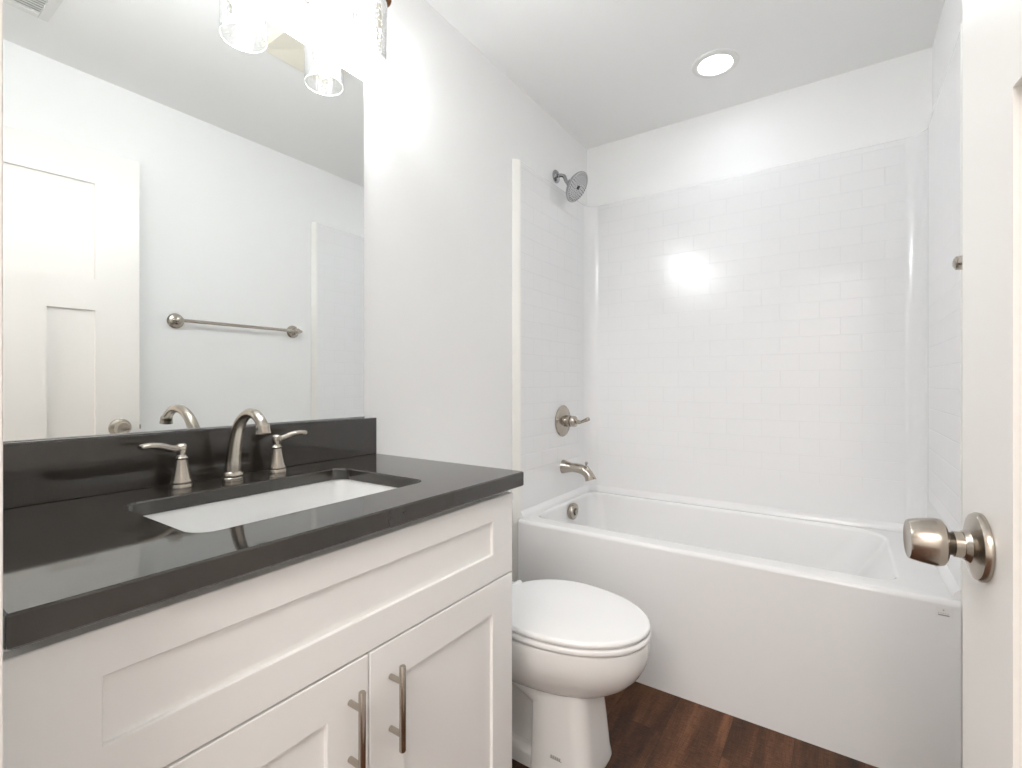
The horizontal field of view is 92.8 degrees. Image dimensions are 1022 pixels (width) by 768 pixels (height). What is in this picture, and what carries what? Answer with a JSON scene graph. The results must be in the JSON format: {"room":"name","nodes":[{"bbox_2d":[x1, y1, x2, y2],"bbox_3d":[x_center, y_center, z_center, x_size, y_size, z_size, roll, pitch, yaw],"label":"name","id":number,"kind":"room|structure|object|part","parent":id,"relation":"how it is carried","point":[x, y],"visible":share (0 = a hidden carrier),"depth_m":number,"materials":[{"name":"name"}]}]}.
{"room":"bathroom","nodes":[
{"label":"bathroom","id":0,"kind":"room"},
{"bbox_2d":[235,0,586,571],"bbox_3d":[-0.301,-0.108,1.821,0.100,2.498,2.494,0,0,34],"label":"wall","id":1,"kind":"structure","parent":0,"point":[444,126],"depth_m":1.77,"materials":[{"name":"white paint"}]},
{"bbox_2d":[3,0,364,443],"bbox_3d":[-0.699,-0.411,1.139,0.008,1.036,0.873,0,0,34],"label":"vanity mirror","id":2,"kind":"object","parent":1,"relation":"attached to","point":[183,180],"visible":1,"depth_m":1.07,"materials":[{"name":"silver mirror"}]},
{"bbox_2d":[3,417,375,509],"bbox_3d":[-0.684,0.164,1.150,0.020,0.112,0.910,0,0,34],"label":"backsplash","id":3,"kind":"structure","parent":1,"relation":"attached to","point":[34,473],"depth_m":1.01,"materials":[{"name":"stone"}]},
{"bbox_2d":[260,0,310,23],"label":"vanity light","id":4,"kind":"object","parent":1,"relation":"attached to","point":[308,2],"depth_m":1.21,"materials":[{"name":"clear glass"}]},
{"bbox_3d":[-0.547,-1.004,1.184,0.113,0.178,0.113,0,0,34],"label":"lamp shade","id":5,"kind":"part","parent":4,"relation":"part of","materials":[{"name":"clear glass"}]},
{"bbox_2d":[346,0,391,73],"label":"vanity light","id":6,"kind":"object","parent":1,"relation":"attached to","point":[367,35],"depth_m":1.36,"materials":[{"name":"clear glass"}]},
{"bbox_3d":[-0.410,-1.004,1.385,0.113,0.178,0.113,0,0,34],"label":"lamp shade","id":7,"kind":"part","parent":6,"relation":"part of","materials":[{"name":"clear glass"}]},
{"bbox_3d":[-0.410,-1.001,1.385,0.049,0.113,0.049,0,0,34],"label":"bulb","id":8,"kind":"part","parent":6,"relation":"part of","materials":[{"name":"white glass"}]},
{"bbox_2d":[553,170,587,201],"bbox_3d":[0.297,-1.007,2.455,0.172,0.182,0.155,0,0,34],"label":"shower","id":9,"kind":"object","parent":1,"relation":"attached to","point":[576,186],"visible":1,"depth_m":2.43,"materials":[{"name":"silver metal"}]},
{"bbox_3d":[0.267,-1.040,2.482,0.077,0.070,0.023,0,0,42],"label":"shower arm","id":10,"kind":"part","parent":9,"relation":"part of","materials":[{"name":"silver metal"}]},
{"bbox_2d":[425,0,944,148],"bbox_3d":[0.047,-1.397,0.200,4.100,0.080,4.983,0,0,34],"label":"ceiling","id":11,"kind":"structure","parent":0,"point":[606,71],"depth_m":1.95,"materials":[{"name":"white paint"}]},
{"bbox_2d":[692,49,739,77],"bbox_3d":[0.869,-1.353,2.069,0.189,0.007,0.189,0,0,34],"label":"recessed light","id":12,"kind":"object","parent":11,"relation":"in","point":[715,63],"visible":1,"depth_m":2.06,"materials":[{"name":"white plastic"}]},
{"bbox_2d":[512,681,877,767],"bbox_3d":[0.047,1.166,0.200,4.100,0.050,4.983,0,0,34],"label":"floor","id":13,"kind":"structure","parent":0,"point":[649,727],"depth_m":1.55,"materials":[{"name":"wood"}]},
{"bbox_2d":[3,491,511,767],"bbox_3d":[-0.456,0.698,0.984,0.582,0.885,0.892,0,0,34],"label":"vanity cabinet","id":14,"kind":"object","parent":13,"relation":"on","point":[392,647],"visible":0.85,"depth_m":0.75,"materials":[{"name":"white paint"}]},
{"bbox_2d":[3,417,523,649],"bbox_3d":[-0.457,0.181,0.996,0.569,0.147,0.910,0,0,34],"label":"countertop","id":15,"kind":"structure","parent":14,"relation":"on","point":[81,549],"depth_m":0.85,"materials":[{"name":"stone"}]},
{"bbox_2d":[138,408,307,488],"bbox_3d":[-0.570,0.136,1.068,0.206,0.165,0.364,0,0,34],"label":"sink faucet","id":16,"kind":"object","parent":15,"relation":"on","point":[181,478],"visible":1,"depth_m":1.06,"materials":[{"name":"silver metal"}]},
{"bbox_3d":[-0.711,0.136,0.998,0.023,0.031,0.089,0,0,28],"label":"lever","id":17,"kind":"part","parent":16,"relation":"part of","materials":[{"name":"silver metal"}]},
{"bbox_3d":[-0.696,0.183,1.027,0.044,0.073,0.044,0,0,34],"label":"handle","id":18,"kind":"part","parent":16,"relation":"part of","materials":[{"name":"silver metal"}]},
{"bbox_3d":[-0.631,0.209,1.102,0.047,0.020,0.047,0,0,34],"label":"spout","id":19,"kind":"part","parent":16,"relation":"part of","materials":[{"name":"silver metal"}]},
{"bbox_3d":[-0.575,0.130,1.054,0.181,0.151,0.035,0,0,41],"label":"spout","id":20,"kind":"part","parent":16,"relation":"part of","materials":[{"name":"silver metal"}]},
{"bbox_3d":[-0.578,0.183,1.200,0.044,0.073,0.044,0,0,34],"label":"handle","id":21,"kind":"part","parent":16,"relation":"part of","materials":[{"name":"silver metal"}]},
{"bbox_3d":[-0.557,0.136,1.225,0.023,0.031,0.089,0,0,41],"label":"lever","id":22,"kind":"part","parent":16,"relation":"part of","materials":[{"name":"silver metal"}]},
{"bbox_2d":[145,479,395,532],"bbox_3d":[-0.454,0.313,0.988,0.352,0.133,0.540,0,0,34],"label":"undermount sink","id":23,"kind":"object","parent":15,"relation":"in","point":[220,515],"visible":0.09,"depth_m":1.09,"materials":[{"name":"white porcelain"}]},
{"bbox_3d":[-0.380,0.748,0.662,0.020,0.560,0.444,0,0,34],"label":"cabinet door","id":24,"kind":"part","parent":14,"relation":"part of","materials":[{"name":"white paint"}]},
{"bbox_3d":[-0.253,0.578,0.799,0.038,0.152,0.012,0,0,34],"label":"bar handle","id":25,"kind":"part","parent":14,"relation":"part of","materials":[{"name":"silver metal"}]},
{"bbox_3d":[-0.203,0.578,0.871,0.038,0.152,0.012,0,0,34],"label":"bar handle","id":26,"kind":"part","parent":14,"relation":"part of","materials":[{"name":"silver metal"}]},
{"bbox_3d":[-0.129,0.748,1.030,0.020,0.560,0.440,0,0,34],"label":"cabinet door","id":27,"kind":"part","parent":14,"relation":"part of","materials":[{"name":"white paint"}]},
{"bbox_2d":[506,491,651,767],"bbox_3d":[0.052,0.776,1.569,0.795,0.730,0.412,0,0,34],"label":"toilet","id":28,"kind":"object","parent":13,"relation":"on","point":[576,645],"visible":0.44,"depth_m":1.38,"materials":[{"name":"porcelain"},{"name":"plastic"}]},
{"bbox_3d":[0.178,0.691,1.483,0.487,0.020,0.390,0,0,34],"label":"lid","id":29,"kind":"part","parent":28,"relation":"part of","materials":[{"name":"white plastic"}]},
{"bbox_3d":[0.178,0.713,1.483,0.489,0.017,0.392,0,0,34],"label":"seat","id":30,"kind":"part","parent":28,"relation":"part of","materials":[{"name":"white plastic"}]},
{"bbox_2d":[512,22,962,767],"bbox_3d":[0.853,0.069,2.072,1.522,2.143,0.778,0,0,34],"label":"shower surround","id":31,"kind":"object","parent":13,"relation":"on","point":[786,340],"visible":0.88,"depth_m":2.23,"materials":[{"name":"white tile"}]},
{"bbox_3d":[0.024,0.069,2.189,0.041,2.143,0.019,0,0,-9],"label":"edge trim","id":32,"kind":"part","parent":31,"relation":"part of","materials":[{"name":"white plastic"}]},
{"bbox_3d":[0.222,-0.199,2.458,0.045,1.609,0.648,0,0,34],"label":"panel","id":33,"kind":"part","parent":31,"relation":"part of","materials":[{"name":"white tile"}]},
{"bbox_2d":[555,405,589,436],"bbox_3d":[0.333,0.195,2.469,0.161,0.162,0.162,0,0,34],"label":"shower valve","id":34,"kind":"object","parent":31,"relation":"attached to","point":[564,420],"visible":1,"depth_m":2.47,"materials":[{"name":"silver metal"}]},
{"bbox_3d":[0.360,0.188,2.441,0.086,0.039,0.026,0,0,45],"label":"lever handle","id":35,"kind":"part","parent":34,"relation":"part of","materials":[{"name":"silver metal"}]},
{"bbox_2d":[560,460,595,481],"bbox_3d":[0.347,0.445,2.469,0.185,0.099,0.072,0,0,34],"label":"tub spout","id":36,"kind":"object","parent":31,"relation":"attached to","point":[565,466],"visible":1,"depth_m":2.45,"materials":[{"name":"silver metal"}]},
{"bbox_3d":[1.043,-0.199,2.352,1.522,1.609,0.102,0,0,34],"label":"panel","id":37,"kind":"part","parent":31,"relation":"part of","materials":[{"name":"white tile"}]},
{"bbox_3d":[1.443,-0.199,1.626,0.044,1.609,0.648,0,0,34],"label":"panel","id":38,"kind":"part","parent":31,"relation":"part of","materials":[{"name":"white plastic"}]},
{"bbox_2d":[952,255,962,269],"bbox_3d":[0.992,-0.308,0.981,0.063,0.074,0.696,0,0,34],"label":"towel bar","id":39,"kind":"object","parent":31,"relation":"attached to","point":[957,264],"visible":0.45,"depth_m":1.24,"materials":[{"name":"silver metal"}]},
{"bbox_3d":[1.265,0.069,1.343,0.018,2.143,0.040,0,0,-11],"label":"edge trim","id":40,"kind":"part","parent":31,"relation":"part of","materials":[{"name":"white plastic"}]},
{"bbox_2d":[518,491,961,767],"bbox_3d":[0.853,0.874,2.072,1.467,0.534,0.776,0,0,34],"label":"bathtub","id":41,"kind":"object","parent":13,"relation":"on","point":[826,635],"visible":0.85,"depth_m":1.64,"materials":[{"name":"white plastic"}]},
{"bbox_2d":[587,47,931,205],"bbox_3d":[1.100,-0.108,2.436,1.724,2.498,0.100,0,0,34],"label":"wall","id":42,"kind":"structure","parent":0,"point":[889,100],"depth_m":2.29,"materials":[{"name":"white paint"}]},
{"bbox_2d":[932,0,962,112],"bbox_3d":[1.042,-0.108,0.907,0.100,2.498,2.494,0,0,34],"label":"wall","id":43,"kind":"structure","parent":0,"point":[951,18],"depth_m":1.73,"materials":[{"name":"white paint"}]},
{"bbox_3d":[-0.042,-0.108,0.069,4.100,2.498,0.110,0,0,34],"label":"wall","id":44,"kind":"structure","parent":0,"visible":0},
{"bbox_2d":[0,0,2,767],"bbox_3d":[-0.122,0.066,0.123,0.807,2.150,0.119,0,0,34],"label":"door frame","id":45,"kind":"structure","parent":44,"relation":"attached to","point":[1,1],"depth_m":0.39,"materials":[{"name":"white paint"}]},
{"bbox_2d":[903,0,1021,767],"bbox_3d":[0.422,0.079,0.288,0.174,2.100,0.779,0,0,28],"label":"door","id":46,"kind":"structure","parent":44,"relation":"in","point":[989,543],"depth_m":0.55,"materials":[{"name":"white paint"}]},
{"bbox_3d":[0.509,0.193,0.596,0.036,0.056,0.056,0,0,28],"label":"knob","id":47,"kind":"part","parent":46,"relation":"part of","materials":[{"name":"silver metal"}]}
]}

